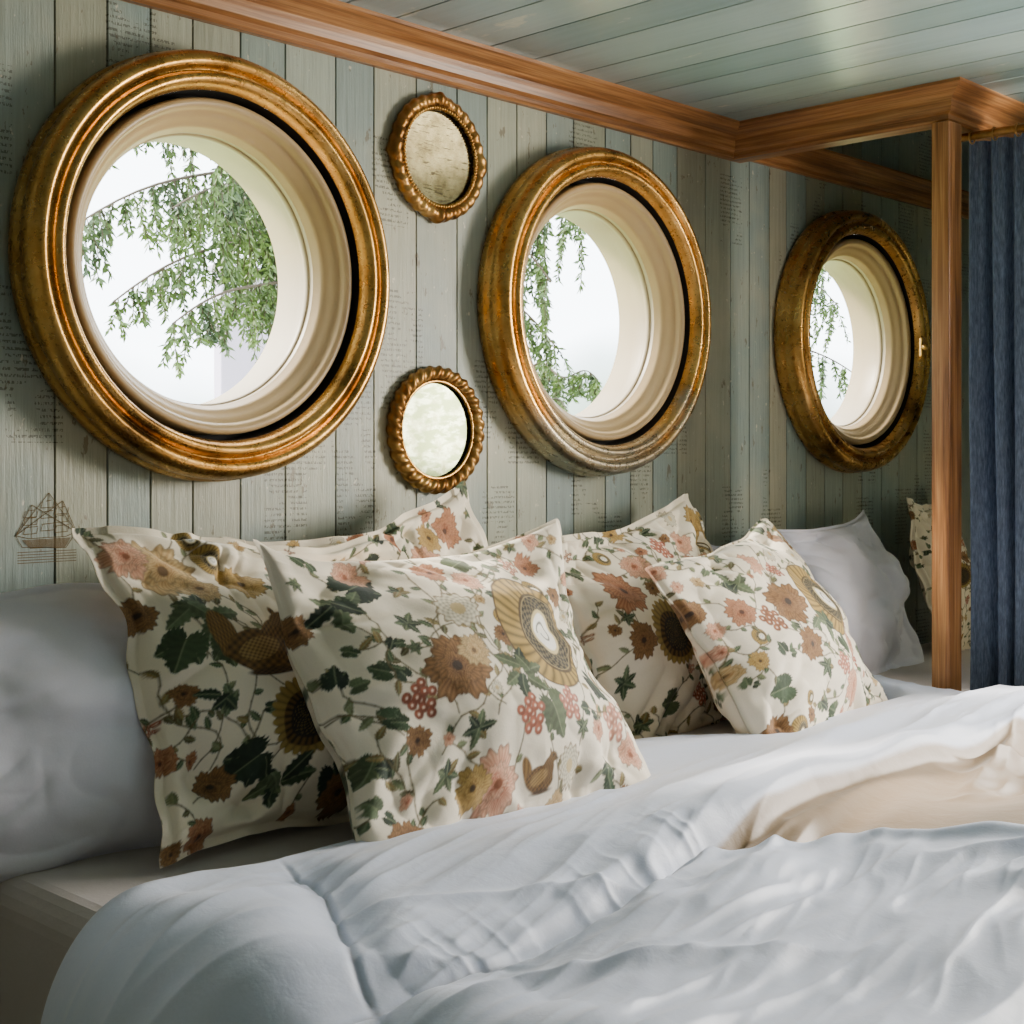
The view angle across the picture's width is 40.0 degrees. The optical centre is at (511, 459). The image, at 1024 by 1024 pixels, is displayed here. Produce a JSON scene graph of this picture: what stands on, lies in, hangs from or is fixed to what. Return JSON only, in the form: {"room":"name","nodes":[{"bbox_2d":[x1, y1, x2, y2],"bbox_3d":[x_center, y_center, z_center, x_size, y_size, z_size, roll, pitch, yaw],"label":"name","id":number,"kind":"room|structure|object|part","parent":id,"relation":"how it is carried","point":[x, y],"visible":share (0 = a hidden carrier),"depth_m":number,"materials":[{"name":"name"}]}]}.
{"room":"bedroom","nodes":[
{"label":"bedroom","id":0,"kind":"room"},
{"bbox_2d":[0,0,973,643],"bbox_3d":[-0.212,-0.015,2.951,0.005,2.430,5.549,0,0,44],"label":"wall","id":1,"kind":"structure","parent":0,"point":[739,458],"depth_m":3.04,"materials":[{"name":"green paint"}]},
{"bbox_2d":[15,493,75,563],"bbox_3d":[-0.780,0.113,2.357,0.001,0.117,0.110,0,0,44],"label":"print","id":2,"kind":"object","parent":1,"relation":"attached to","point":[62,542],"visible":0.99,"depth_m":2.36,"materials":[{"name":"brown"}]},
{"bbox_2d":[8,49,389,481],"bbox_3d":[-0.530,-0.350,2.555,0.087,0.780,0.780,0,0,44],"label":"window","id":3,"kind":"structure","parent":1,"relation":"in","point":[55,338],"depth_m":2.42,"materials":[{"name":"gold metal"}]},
{"bbox_2d":[66,97,351,434],"bbox_3d":[-0.544,-0.350,2.569,0.060,0.608,0.608,0,0,44],"label":"window frame","id":4,"kind":"structure","parent":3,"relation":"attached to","point":[315,205],"depth_m":2.62,"materials":[{"name":"paint"}]},
{"bbox_2d":[115,90,358,440],"bbox_3d":[-0.540,-0.350,2.566,0.058,0.630,0.630,0,0,44],"label":"shadow gap","id":5,"kind":"object","parent":3,"relation":"attached to","point":[252,106],"visible":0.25,"depth_m":2.69,"materials":[{"name":"black"}]},
{"bbox_2d":[149,132,312,405],"bbox_3d":[-0.607,-0.350,2.629,0.114,0.640,0.640,0,0,44],"label":"reveal","id":6,"kind":"object","parent":1,"relation":"attached to","point":[276,219],"visible":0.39,"depth_m":2.78,"materials":[{"name":"paint"}]},
{"bbox_2d":[123,133,309,405],"bbox_3d":[-0.579,-0.350,2.603,0.018,0.501,0.501,0,0,44],"label":"bead","id":7,"kind":"object","parent":6,"relation":"attached to","point":[306,275],"visible":0.66,"depth_m":2.73,"materials":[{"name":"paint"}]},
{"bbox_2d":[386,365,484,494],"bbox_3d":[-0.160,-0.064,2.983,0.034,0.274,0.274,0,0,44],"label":"round mirror","id":8,"kind":"object","parent":1,"relation":"attached to","point":[429,430],"visible":0.98,"depth_m":2.98,"materials":[{"name":"gold metal"}]},
{"bbox_3d":[-0.162,-0.064,2.986,0.001,0.204,0.204,0,0,44],"label":"foxed glass","id":9,"kind":"part","parent":8,"relation":"part of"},
{"bbox_2d":[386,91,486,223],"bbox_3d":[-0.157,-0.642,2.987,0.036,0.282,0.282,0,0,44],"label":"round mirror","id":10,"kind":"object","parent":1,"relation":"attached to","point":[438,163],"visible":1,"depth_m":2.98,"materials":[{"name":"gold metal"}]},
{"bbox_3d":[-0.158,-0.642,2.988,0.001,0.212,0.212,0,0,44],"label":"aged glass","id":11,"kind":"part","parent":10,"relation":"part of","materials":[{"name":"beige mirror"}]},
{"bbox_3d":[-0.152,-0.642,2.982,0.011,0.220,0.220,0,0,44],"label":"bead frame","id":12,"kind":"part","parent":10,"relation":"part of","materials":[{"name":"gold metal"}]},
{"bbox_2d":[477,147,711,476],"bbox_3d":[0.220,-0.350,3.332,0.087,0.780,0.780,0,0,44],"label":"window","id":13,"kind":"structure","parent":1,"relation":"in","point":[516,386],"depth_m":3.17,"materials":[{"name":"gold metal"}]},
{"bbox_2d":[522,183,684,440],"bbox_3d":[0.206,-0.350,3.346,0.060,0.608,0.608,0,0,44],"label":"window frame","id":14,"kind":"structure","parent":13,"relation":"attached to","point":[654,250],"depth_m":3.46,"materials":[{"name":"paint"}]},
{"bbox_2d":[566,177,689,444],"bbox_3d":[0.210,-0.350,3.342,0.058,0.630,0.630,0,0,44],"label":"shadow gap","id":15,"kind":"object","parent":13,"relation":"attached to","point":[622,186],"visible":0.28,"depth_m":3.48,"materials":[{"name":"black"}]},
{"bbox_2d":[556,209,653,417],"bbox_3d":[0.143,-0.350,3.406,0.114,0.640,0.640,0,0,44],"label":"reveal","id":16,"kind":"object","parent":1,"relation":"attached to","point":[622,269],"visible":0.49,"depth_m":3.56,"materials":[{"name":"paint"}]},
{"bbox_2d":[560,209,650,417],"bbox_3d":[0.171,-0.350,3.380,0.018,0.501,0.501,0,0,44],"label":"bead","id":17,"kind":"object","parent":16,"relation":"attached to","point":[613,227],"visible":0.58,"depth_m":3.52,"materials":[{"name":"paint"}]},
{"bbox_2d":[774,210,930,472],"bbox_3d":[1.034,-0.350,4.159,0.109,0.780,0.780,0,0,44],"label":"window","id":18,"kind":"structure","parent":1,"relation":"in","point":[808,417],"depth_m":3.99,"materials":[{"name":"gold metal"}]},
{"bbox_2d":[822,239,910,444],"bbox_3d":[1.012,-0.350,4.180,0.060,0.608,0.608,0,0,44],"label":"window frame","id":19,"kind":"structure","parent":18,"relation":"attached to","point":[882,277],"depth_m":4.32,"materials":[{"name":"paint"}]},
{"bbox_2d":[841,234,914,447],"bbox_3d":[1.016,-0.350,4.177,0.058,0.630,0.630,0,0,44],"label":"shadow gap","id":20,"kind":"object","parent":18,"relation":"attached to","point":[869,240],"visible":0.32,"depth_m":4.33,"materials":[{"name":"black"}]},
{"bbox_2d":[919,337,924,356],"bbox_3d":[1.272,-0.350,4.362,0.014,0.060,0.022,0,0,44],"label":"latch plate","id":21,"kind":"object","parent":18,"relation":"attached to","point":[921,339],"visible":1,"depth_m":4.35,"materials":[{"name":"gold metal"}]},
{"bbox_3d":[1.278,-0.350,4.349,0.022,0.022,0.022,0,0,44],"label":"latch knob","id":22,"kind":"part","parent":18,"relation":"part of","materials":[{"name":"gold metal"}]},
{"bbox_2d":[823,259,885,426],"bbox_3d":[0.949,-0.350,4.241,0.114,0.640,0.640,0,0,44],"label":"reveal","id":23,"kind":"object","parent":1,"relation":"attached to","point":[862,319],"visible":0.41,"depth_m":4.39,"materials":[{"name":"paint"}]},
{"bbox_2d":[830,259,882,425],"bbox_3d":[0.977,-0.350,4.214,0.018,0.501,0.501,0,0,44],"label":"bead","id":24,"kind":"object","parent":23,"relation":"attached to","point":[859,275],"visible":0.59,"depth_m":4.36,"materials":[{"name":"paint"}]},
{"bbox_2d":[750,148,968,219],"bbox_3d":[1.189,-0.850,4.353,0.062,0.070,1.585,0,0,44],"label":"trim","id":25,"kind":"structure","parent":1,"relation":"attached to","point":[823,164],"depth_m":4.20,"materials":[{"name":"brown wood"}]},
{"bbox_2d":[338,0,1023,120],"bbox_3d":[0.650,-0.888,1.263,3.620,0.006,4.318,0,0,44],"label":"ceiling","id":26,"kind":"structure","parent":0,"point":[739,60],"depth_m":2.98,"materials":[{"name":"paint"}]},
{"bbox_2d":[120,0,738,160],"bbox_3d":[-0.745,-0.844,2.339,0.078,0.082,3.930,0,0,44],"label":"crown molding","id":27,"kind":"object","parent":26,"relation":"attached to","point":[335,28],"visible":1,"depth_m":2.99,"materials":[{"name":"brown wood"}]},
{"bbox_2d":[733,77,959,162],"bbox_3d":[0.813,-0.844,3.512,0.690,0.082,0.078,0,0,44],"label":"crown molding","id":28,"kind":"object","parent":26,"relation":"attached to","point":[922,105],"visible":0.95,"depth_m":3.49,"materials":[{"name":"brown wood"}]},
{"bbox_2d":[961,130,990,140],"bbox_3d":[1.162,-0.854,3.511,0.030,0.102,0.335,0,0,44],"label":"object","id":29,"kind":"object","parent":26,"relation":"attached to","point":[962,131],"visible":0.02,"depth_m":3.52,"materials":[{"name":"brown wood"}]},
{"bbox_2d":[948,77,1023,139],"bbox_3d":[1.161,-0.844,3.433,0.078,0.082,0.448,0,0,44],"label":"crown molding","id":30,"kind":"object","parent":26,"relation":"attached to","point":[974,106],"visible":0.72,"depth_m":3.40,"materials":[{"name":"brown wood"}]},
{"bbox_2d":[961,122,1023,144],"bbox_3d":[1.807,-0.784,2.753,2.025,0.035,0.034,0,0,44],"label":"curtain rod","id":31,"kind":"object","parent":30,"relation":"attached to","point":[1017,128],"depth_m":3.37,"materials":[{"name":"gold metal"}]},
{"bbox_2d":[969,133,1023,690],"bbox_3d":[1.331,0.058,3.286,0.559,1.685,0.071,0,0,44],"label":"curtain","id":32,"kind":"object","parent":31,"relation":"hanging from","point":[996,168],"visible":0.77,"depth_m":3.42,"materials":[{"name":"blue fabric"}]},
{"bbox_3d":[1.084,1.225,1.699,3.600,0.050,5.550,0,0,44],"label":"floor","id":33,"kind":"structure","parent":0,"visible":0},
{"bbox_2d":[0,642,969,1023],"bbox_3d":[1.146,0.890,2.799,2.120,0.620,3.820,0,0,44],"label":"mattress","id":34,"kind":"object","parent":33,"relation":"on","point":[42,913],"visible":0.02,"depth_m":1.93,"materials":[{"name":"fabric"}]},
{"bbox_2d":[0,583,161,882],"bbox_3d":[-0.639,0.381,2.147,0.708,0.455,0.286,0,0,-39],"label":"pillow","id":35,"kind":"object","parent":34,"relation":"on","point":[77,763],"visible":0.42,"depth_m":2.03,"materials":[{"name":"fabric"}]},
{"bbox_2d":[72,526,407,868],"bbox_3d":[-0.350,0.359,2.292,0.300,0.512,0.669,0,0,45],"label":"floral pillow","id":36,"kind":"object","parent":34,"relation":"on","point":[224,716],"visible":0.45,"depth_m":2.13,"materials":[{"name":"fabric"}]},
{"bbox_2d":[216,481,487,558],"bbox_3d":[-0.209,0.344,2.630,0.242,0.605,0.691,0,0,36],"label":"floral pillow","id":37,"kind":"object","parent":34,"relation":"on","point":[447,525],"visible":0.09,"depth_m":2.76,"materials":[{"name":"fabric"}]},
{"bbox_3d":[0.578,0.710,2.211,2.120,0.260,2.185,0,0,44],"label":"mattress","id":38,"kind":"part","parent":34,"relation":"part of","materials":[{"name":"fabric"}]},
{"bbox_2d":[253,519,650,841],"bbox_3d":[-0.064,0.359,2.318,0.314,0.498,0.706,0,0,42],"label":"floral pillow","id":39,"kind":"object","parent":34,"relation":"on","point":[448,689],"visible":0.91,"depth_m":2.17,"materials":[{"name":"fabric"}]},
{"bbox_2d":[41,675,1023,1023],"bbox_3d":[0.654,0.751,1.981,1.810,0.584,2.381,0,0,44],"label":"duvet","id":40,"kind":"object","parent":34,"relation":"on","point":[863,865],"visible":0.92,"depth_m":1.63,"materials":[{"name":"fabric"}]},
{"bbox_2d":[562,494,727,738],"bbox_3d":[0.339,0.375,3.139,0.264,0.585,0.720,0,0,41],"label":"floral pillow","id":41,"kind":"object","parent":34,"relation":"on","point":[632,641],"visible":0.49,"depth_m":2.98,"materials":[{"name":"fabric"}]},
{"bbox_2d":[710,540,737,551],"bbox_3d":[0.538,0.399,3.600,0.144,0.444,0.504,0,0,43],"label":"pillow","id":42,"kind":"object","parent":34,"relation":"on","point":[714,548],"visible":0.02,"depth_m":3.60,"materials":[{"name":"fabric"}]},
{"bbox_2d":[645,518,887,733],"bbox_3d":[0.579,0.396,3.040,0.307,0.514,0.684,0,0,33],"label":"floral pillow","id":43,"kind":"object","parent":34,"relation":"on","point":[775,652],"visible":0.92,"depth_m":2.88,"materials":[{"name":"fabric"}]},
{"bbox_2d":[748,510,923,674],"bbox_3d":[0.913,0.391,3.872,0.218,0.488,0.682,0,0,43],"label":"pillow","id":44,"kind":"object","parent":34,"relation":"on","point":[849,560],"visible":0.68,"depth_m":3.82,"materials":[{"name":"fabric"}]},
{"bbox_3d":[1.323,0.711,4.109,0.555,0.259,1.690,0,0,44],"label":"alcove mattress","id":45,"kind":"part","parent":34,"relation":"part of","materials":[{"name":"fabric"}]},
{"bbox_2d":[906,497,970,650],"bbox_3d":[1.342,0.356,4.342,0.188,0.530,0.362,0,0,32],"label":"floral pillow","id":46,"kind":"object","parent":34,"relation":"on","point":[920,550],"visible":0.36,"depth_m":4.25,"materials":[{"name":"fabric"}]},
{"bbox_2d":[932,120,960,690],"bbox_3d":[1.036,0.199,3.352,0.046,2.002,0.066,0,0,44],"label":"wooden post","id":47,"kind":"object","parent":33,"relation":"on","point":[946,135],"visible":0.56,"depth_m":3.33,"materials":[{"name":"brown wood"}]},
{"label":"outside","id":48,"kind":"structure","parent":0,"visible":0},
{"label":"ground","id":49,"kind":"structure","parent":48,"visible":0},
{"bbox_2d":[208,265,291,440],"bbox_3d":[-0.827,0.320,6.672,0.100,2.360,1.390,0,0,44],"label":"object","id":50,"kind":"object","parent":49,"relation":"on","point":[228,372],"visible":0.04,"depth_m":6.21,"materials":[{"name":"paint"}]},
{"bbox_3d":[-0.827,-0.845,6.672,0.100,0.030,1.390,0,0,44],"label":"cap rail","id":51,"kind":"part","parent":50,"relation":"part of","materials":[{"name":"green plant"}]},
{"bbox_2d":[82,142,850,412],"bbox_3d":[-0.106,-0.950,6.178,1.494,4.902,4.931,0,0,39],"label":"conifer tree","id":52,"kind":"object","parent":49,"relation":"on","point":[242,227],"visible":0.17,"depth_m":4.65,"materials":[{"name":"green plant"}]}
]}

